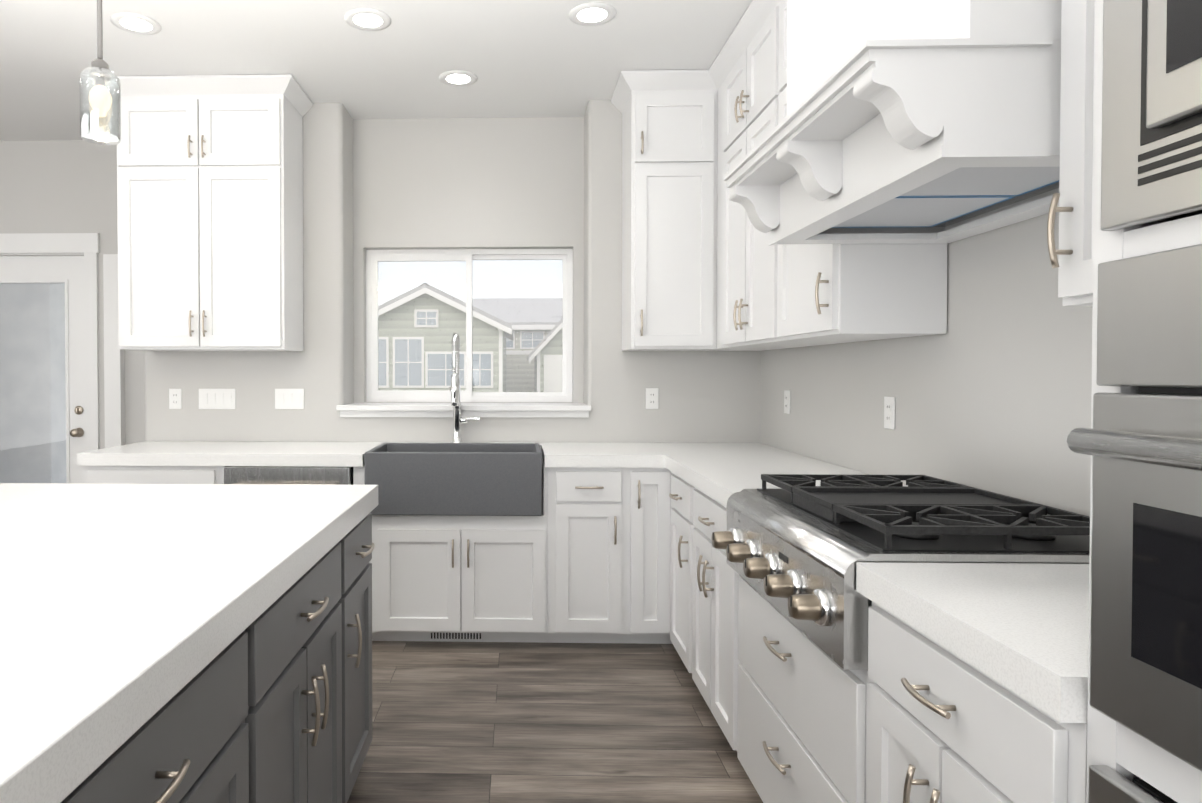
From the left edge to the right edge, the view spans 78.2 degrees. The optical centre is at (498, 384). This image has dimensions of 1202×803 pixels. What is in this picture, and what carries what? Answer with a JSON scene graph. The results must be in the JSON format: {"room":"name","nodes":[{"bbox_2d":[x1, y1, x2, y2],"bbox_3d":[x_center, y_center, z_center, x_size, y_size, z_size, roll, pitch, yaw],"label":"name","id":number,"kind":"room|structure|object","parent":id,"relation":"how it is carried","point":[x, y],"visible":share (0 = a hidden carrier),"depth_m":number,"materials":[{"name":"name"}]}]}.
{"room":"kitchen","nodes":[
{"label":"kitchen","id":0,"kind":"room"},
{"bbox_2d":[0,140,144,448],"bbox_3d":[-3.719,-0.174,4.833,3.480,2.800,0.160,0,1,2],"label":"wall","id":1,"kind":"structure","parent":0,"point":[66,186],"depth_m":4.71,"materials":[{"name":"paint"}]},
{"bbox_2d":[0,256,85,482],"bbox_3d":[-3.131,0.187,4.775,0.915,2.055,0.112,0,1,2],"label":"entry door","id":2,"kind":"structure","parent":1,"relation":"in","point":[68,271],"depth_m":4.77,"materials":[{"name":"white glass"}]},
{"bbox_2d":[0,283,65,482],"bbox_3d":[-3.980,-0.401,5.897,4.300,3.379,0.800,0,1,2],"label":"door glass","id":3,"kind":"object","parent":2,"relation":"attached to","point":[8,457],"depth_m":5.65,"materials":[{"name":"glass"}]},
{"bbox_2d":[0,233,99,451],"bbox_3d":[-3.132,0.126,4.809,1.123,2.200,0.184,0,1,2],"label":"door frame","id":4,"kind":"structure","parent":1,"relation":"attached to","point":[86,246],"depth_m":4.70,"materials":[{"name":"white wood"}]},
{"bbox_2d":[103,254,124,447],"bbox_3d":[-2.470,0.198,4.699,0.105,2.060,0.050,0,1,2],"label":"trim","id":5,"kind":"structure","parent":1,"relation":"attached to","point":[114,388],"depth_m":4.67,"materials":[{"name":"white wood"}]},
{"bbox_2d":[0,0,751,140],"bbox_3d":[-2.126,-1.553,0.231,7.235,0.100,9.230,0,1,2],"label":"ceiling","id":6,"kind":"structure","parent":0,"point":[531,58],"depth_m":3.39,"materials":[{"name":"paint"}]},
{"bbox_2d":[79,0,120,144],"bbox_3d":[-1.228,-1.144,2.248,0.120,0.780,0.120,0,1,2],"label":"pendant light","id":7,"kind":"object","parent":6,"relation":"hanging from","point":[101,100],"visible":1,"depth_m":2.24,"materials":[{"name":"glass"}]},
{"bbox_2d":[110,12,160,34],"bbox_3d":[-1.554,-1.544,3.131,0.196,0.008,0.196,0,1,2],"label":"recessed light","id":8,"kind":"object","parent":6,"relation":"in","point":[135,23],"visible":1,"depth_m":3.12,"materials":[{"name":"white plastic"}]},
{"bbox_2d":[344,8,390,30],"bbox_3d":[-0.554,-1.543,3.094,0.196,0.008,0.196,0,1,2],"label":"recessed light","id":9,"kind":"object","parent":6,"relation":"in","point":[368,19],"visible":1,"depth_m":3.09,"materials":[{"name":"white plastic"}]},
{"bbox_2d":[439,70,477,85],"bbox_3d":[-0.205,-1.553,3.710,0.196,0.008,0.196,0,1,2],"label":"recessed light","id":10,"kind":"object","parent":6,"relation":"in","point":[458,78],"visible":1,"depth_m":3.70,"materials":[{"name":"white plastic"}]},
{"bbox_2d":[569,2,615,25],"bbox_3d":[0.390,-1.542,3.048,0.196,0.008,0.196,0,1,2],"label":"recessed light","id":11,"kind":"object","parent":6,"relation":"in","point":[592,14],"visible":1,"depth_m":3.04,"materials":[{"name":"white plastic"}]},
{"bbox_2d":[144,100,760,442],"bbox_3d":[-0.246,-0.168,4.435,3.485,2.900,0.766,0,1,2],"label":"wall","id":12,"kind":"structure","parent":0,"point":[319,369],"depth_m":4.06,"materials":[{"name":"paint"}]},
{"bbox_2d":[169,389,181,408],"bbox_3d":[-1.812,0.079,4.095,0.070,0.115,0.008,0,1,2],"label":"electrical outlet","id":13,"kind":"object","parent":12,"relation":"attached to","point":[175,398],"visible":1,"depth_m":4.09,"materials":[{"name":"white plastic"}]},
{"bbox_2d":[105,74,312,350],"bbox_3d":[-1.524,-0.870,3.876,0.983,1.373,0.390,0,1,2],"label":"upper cabinet","id":14,"kind":"object","parent":12,"relation":"attached to","point":[210,207],"visible":1,"depth_m":3.73,"materials":[{"name":"white wood"}]},
{"bbox_2d":[199,389,235,408],"bbox_3d":[-1.571,0.080,4.087,0.204,0.106,0.011,0,1,2],"label":"light switch","id":15,"kind":"object","parent":12,"relation":"attached to","point":[217,398],"visible":1,"depth_m":4.08,"materials":[{"name":"white plastic"}]},
{"bbox_2d":[275,389,303,408],"bbox_3d":[-1.169,0.080,4.076,0.162,0.115,0.010,0,1,2],"label":"light switch","id":16,"kind":"object","parent":12,"relation":"attached to","point":[289,398],"visible":1,"depth_m":4.07,"materials":[{"name":"white plastic"}]},
{"bbox_2d":[336,403,590,417],"bbox_3d":[-0.191,0.145,4.161,1.400,0.067,0.320,0,1,2],"label":"window sill","id":17,"kind":"structure","parent":12,"relation":"in","point":[467,410],"depth_m":4.02,"materials":[{"name":"white wood"}]},
{"bbox_2d":[646,388,658,408],"bbox_3d":[0.844,0.076,4.022,0.070,0.115,0.008,0,1,2],"label":"electrical outlet","id":18,"kind":"object","parent":12,"relation":"attached to","point":[652,398],"visible":1,"depth_m":4.02,"materials":[{"name":"white plastic"}]},
{"bbox_2d":[611,70,773,350],"bbox_3d":[1.017,-0.869,3.807,0.814,1.373,0.390,0,1,2],"label":"upper cabinet","id":19,"kind":"object","parent":12,"relation":"attached to","point":[669,195],"visible":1,"depth_m":3.67,"materials":[{"name":"white wood"}]},
{"bbox_2d":[353,117,583,402],"bbox_3d":[-0.179,-0.167,4.396,1.360,2.800,0.160,0,1,2],"label":"wall","id":20,"kind":"structure","parent":0,"point":[475,183],"depth_m":4.30,"materials":[{"name":"paint"}]},
{"bbox_2d":[366,249,572,401],"bbox_3d":[-0.179,-0.355,4.418,1.240,0.915,0.060,0,1,2],"label":"sliding window","id":21,"kind":"structure","parent":20,"relation":"in","point":[374,393],"depth_m":4.40,"materials":[{"name":"white plastic"}]},
{"bbox_2d":[347,641,762,802],"bbox_3d":[-2.126,1.327,0.275,7.235,0.060,9.230,0,1,2],"label":"floor","id":22,"kind":"structure","parent":0,"point":[495,722],"depth_m":2.67,"materials":[{"name":"brown wood"}]},
{"bbox_2d":[83,466,224,483],"bbox_3d":[-1.645,0.812,3.791,0.682,0.860,0.619,0,1,2],"label":"base cabinet","id":23,"kind":"object","parent":22,"relation":"on","point":[91,474],"depth_m":3.48,"materials":[{"name":"white wood"}]},
{"bbox_2d":[223,466,352,484],"bbox_3d":[-0.998,0.812,3.746,0.608,0.861,0.665,0,1,2],"label":"dishwasher","id":24,"kind":"object","parent":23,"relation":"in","point":[286,475],"visible":0.21,"depth_m":3.46,"materials":[{"name":"silver metal"}]},
{"bbox_2d":[77,441,660,467],"bbox_3d":[-0.288,0.352,3.731,3.420,0.058,0.651,0,1,2],"label":"countertop","id":25,"kind":"structure","parent":23,"relation":"on","point":[145,453],"depth_m":3.47,"materials":[{"name":"white stone"}]},
{"bbox_2d":[364,443,541,515],"bbox_3d":[-0.208,0.460,3.645,0.831,0.296,0.473,0,1,2],"label":"sink","id":26,"kind":"object","parent":25,"relation":"in","point":[473,479],"visible":0.96,"depth_m":3.41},
{"bbox_2d":[450,334,479,442],"bbox_3d":[-0.181,0.024,3.891,0.155,0.591,0.206,0,1,2],"label":"faucet","id":27,"kind":"object","parent":25,"relation":"on","point":[456,404],"visible":0.96,"depth_m":3.94,"materials":[{"name":"silver metal"}]},
{"bbox_2d":[61,513,374,802],"bbox_3d":[-1.227,0.860,0.934,1.615,0.854,3.070,0,1,2],"label":"kitchen island","id":28,"kind":"object","parent":22,"relation":"on","point":[272,703],"visible":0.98,"depth_m":1.50,"materials":[{"name":"grey wood"}]},
{"bbox_2d":[0,483,377,802],"bbox_3d":[-1.257,0.397,0.927,1.616,0.070,3.130,0,1,2],"label":"island countertop","id":29,"kind":"structure","parent":28,"relation":"on","point":[127,611],"depth_m":1.28,"materials":[{"name":"white stone"}]},
{"bbox_2d":[369,496,550,642],"bbox_3d":[-0.222,0.927,3.754,0.919,0.630,0.619,0,1,2],"label":"base cabinet","id":30,"kind":"object","parent":22,"relation":"on","point":[440,578],"depth_m":3.45,"materials":[{"name":"white wood"}]},
{"bbox_2d":[542,460,630,642],"bbox_3d":[0.421,0.812,3.735,0.368,0.860,0.619,0,1,2],"label":"base cabinet","id":31,"kind":"object","parent":22,"relation":"on","point":[584,557],"depth_m":3.43,"materials":[{"name":"white wood"}]},
{"bbox_2d":[631,468,671,643],"bbox_3d":[0.707,0.813,3.727,0.204,0.860,0.619,0,1,2],"label":"base cabinet","id":32,"kind":"object","parent":22,"relation":"on","point":[650,487],"depth_m":3.42,"materials":[{"name":"white wood"}]},
{"bbox_2d":[645,442,1088,668],"bbox_3d":[1.066,0.373,2.378,0.640,0.058,2.940,0,1,2],"label":"countertop","id":33,"kind":"structure","parent":32,"relation":"on","point":[1021,629],"depth_m":1.35,"materials":[{"name":"white stone"}]},
{"bbox_2d":[711,474,1089,669],"bbox_3d":[0.987,0.431,1.889,0.694,0.290,0.835,0,1,2],"label":"gas rangetop","id":34,"kind":"object","parent":33,"relation":"in","point":[797,547],"visible":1,"depth_m":1.66,"materials":[{"name":"silver metal"}]},
{"bbox_2d":[669,471,684,664],"bbox_3d":[1.093,0.821,3.175,0.628,0.860,0.499,0,1,2],"label":"base cabinet","id":35,"kind":"object","parent":22,"relation":"on","point":[677,484],"depth_m":3.21,"materials":[{"name":"white wood"}]},
{"bbox_2d":[685,481,732,748],"bbox_3d":[1.078,0.830,2.622,0.628,0.860,0.608,0,1,2],"label":"base cabinet","id":36,"kind":"object","parent":22,"relation":"on","point":[708,575],"depth_m":2.65,"materials":[{"name":"white wood"}]},
{"bbox_2d":[733,569,856,802],"bbox_3d":[1.058,0.925,1.895,0.628,0.693,0.849,0,1,2],"label":"base cabinet","id":37,"kind":"object","parent":22,"relation":"on","point":[795,708],"depth_m":1.87,"materials":[{"name":"white wood"}]},
{"bbox_2d":[857,601,1086,802],"bbox_3d":[1.038,0.852,1.192,0.628,0.860,0.556,0,1,2],"label":"base cabinet","id":38,"kind":"object","parent":22,"relation":"on","point":[911,715],"depth_m":1.18,"materials":[{"name":"white wood"}]},
{"bbox_2d":[1086,0,1201,802],"bbox_3d":[0.999,-0.105,0.488,0.669,2.797,0.820,0,1,2],"label":"tall cabinet","id":39,"kind":"object","parent":22,"relation":"on","point":[1127,753],"visible":0.22,"depth_m":0.86,"materials":[{"name":"white wood"}]},
{"bbox_2d":[1088,765,1177,802],"bbox_3d":[0.971,0.750,0.532,0.628,0.576,0.692,0,1,2],"label":"warming drawer","id":40,"kind":"object","parent":39,"relation":"in","point":[1107,784],"visible":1,"depth_m":0.84,"materials":[{"name":"silver metal"}]},
{"bbox_2d":[1067,244,1201,770],"bbox_3d":[0.971,0.127,0.522,0.628,0.532,0.692,0,1,2],"label":"wall oven","id":41,"kind":"object","parent":39,"relation":"in","point":[1143,446],"visible":0.98,"depth_m":0.79,"materials":[{"name":"silver metal"}]},
{"bbox_2d":[1101,0,1201,230],"bbox_3d":[0.932,-0.422,0.515,0.486,0.490,0.696,0,1,2],"label":"microwave","id":42,"kind":"object","parent":39,"relation":"in","point":[1151,161],"visible":0.94,"depth_m":0.80,"materials":[{"name":"silver metal"}]},
{"bbox_2d":[760,212,1092,535],"bbox_3d":[1.410,-0.102,0.156,0.160,2.800,9.230,0,1,2],"label":"wall","id":43,"kind":"structure","parent":0,"point":[990,390],"depth_m":2.13,"materials":[{"name":"paint"}]},
{"bbox_2d":[709,0,827,348],"bbox_3d":[1.237,-0.860,3.214,0.343,1.374,0.898,0,1,2],"label":"upper cabinet","id":44,"kind":"object","parent":43,"relation":"attached to","point":[743,76],"depth_m":3.18,"materials":[{"name":"white wood"}]},
{"bbox_2d":[784,390,789,413],"bbox_3d":[1.420,0.085,3.601,0.008,0.115,0.070,0,1,2],"label":"electrical outlet","id":45,"kind":"object","parent":43,"relation":"attached to","point":[786,401],"visible":1,"depth_m":3.59,"materials":[{"name":"white plastic"}]},
{"bbox_2d":[769,0,946,343],"bbox_3d":[1.217,-0.849,2.507,0.343,1.374,0.517,0,1,2],"label":"upper cabinet","id":46,"kind":"object","parent":43,"relation":"attached to","point":[778,296],"depth_m":2.26,"materials":[{"name":"white wood"}]},
{"bbox_2d":[884,396,894,429],"bbox_3d":[1.392,0.100,2.606,0.008,0.115,0.070,0,1,2],"label":"electrical outlet","id":47,"kind":"object","parent":43,"relation":"attached to","point":[889,412],"visible":1,"depth_m":2.60,"materials":[{"name":"white plastic"}]},
{"bbox_2d":[723,0,1061,245],"bbox_3d":[1.026,-0.973,1.783,0.686,1.101,0.932,0,1,2],"label":"range hood","id":48,"kind":"object","parent":43,"relation":"attached to","point":[920,122],"visible":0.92,"depth_m":1.58,"materials":[{"name":"white wood"}]},
{"bbox_2d":[1047,0,1095,305],"bbox_3d":[1.158,-0.827,1.104,0.384,1.373,0.440,0,1,2],"label":"upper cabinet","id":49,"kind":"object","parent":43,"relation":"attached to","point":[1074,196],"visible":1,"depth_m":1.28,"materials":[{"name":"white wood"}]},
{"label":"outside","id":50,"kind":"structure","parent":0,"visible":0},
{"bbox_3d":[2.165,0.621,82.373,160.000,0.200,155.120,0,1,2],"label":"ground","id":51,"kind":"structure","parent":50,"visible":0},
{"bbox_2d":[378,283,513,391],"bbox_3d":[-2.833,-1.478,34.993,7.000,5.470,10.840,0,1,2],"label":"house","id":52,"kind":"structure","parent":51,"relation":"on","point":[498,356],"depth_m":29.97,"materials":[{"name":"green"}]},
{"bbox_2d":[473,298,561,391],"bbox_3d":[3.221,-2.302,47.821,9.800,6.720,8.840,0,1,2],"label":"house","id":53,"kind":"structure","parent":51,"relation":"on","point":[526,317],"depth_m":43.93,"materials":[{"name":"beige"}]},
{"bbox_2d":[527,319,561,391],"bbox_3d":[3.183,-1.039,37.337,3.400,4.520,7.840,0,1,2],"label":"house","id":54,"kind":"structure","parent":51,"relation":"on","point":[541,349],"depth_m":33.84,"materials":[{"name":"wood"}]}
]}

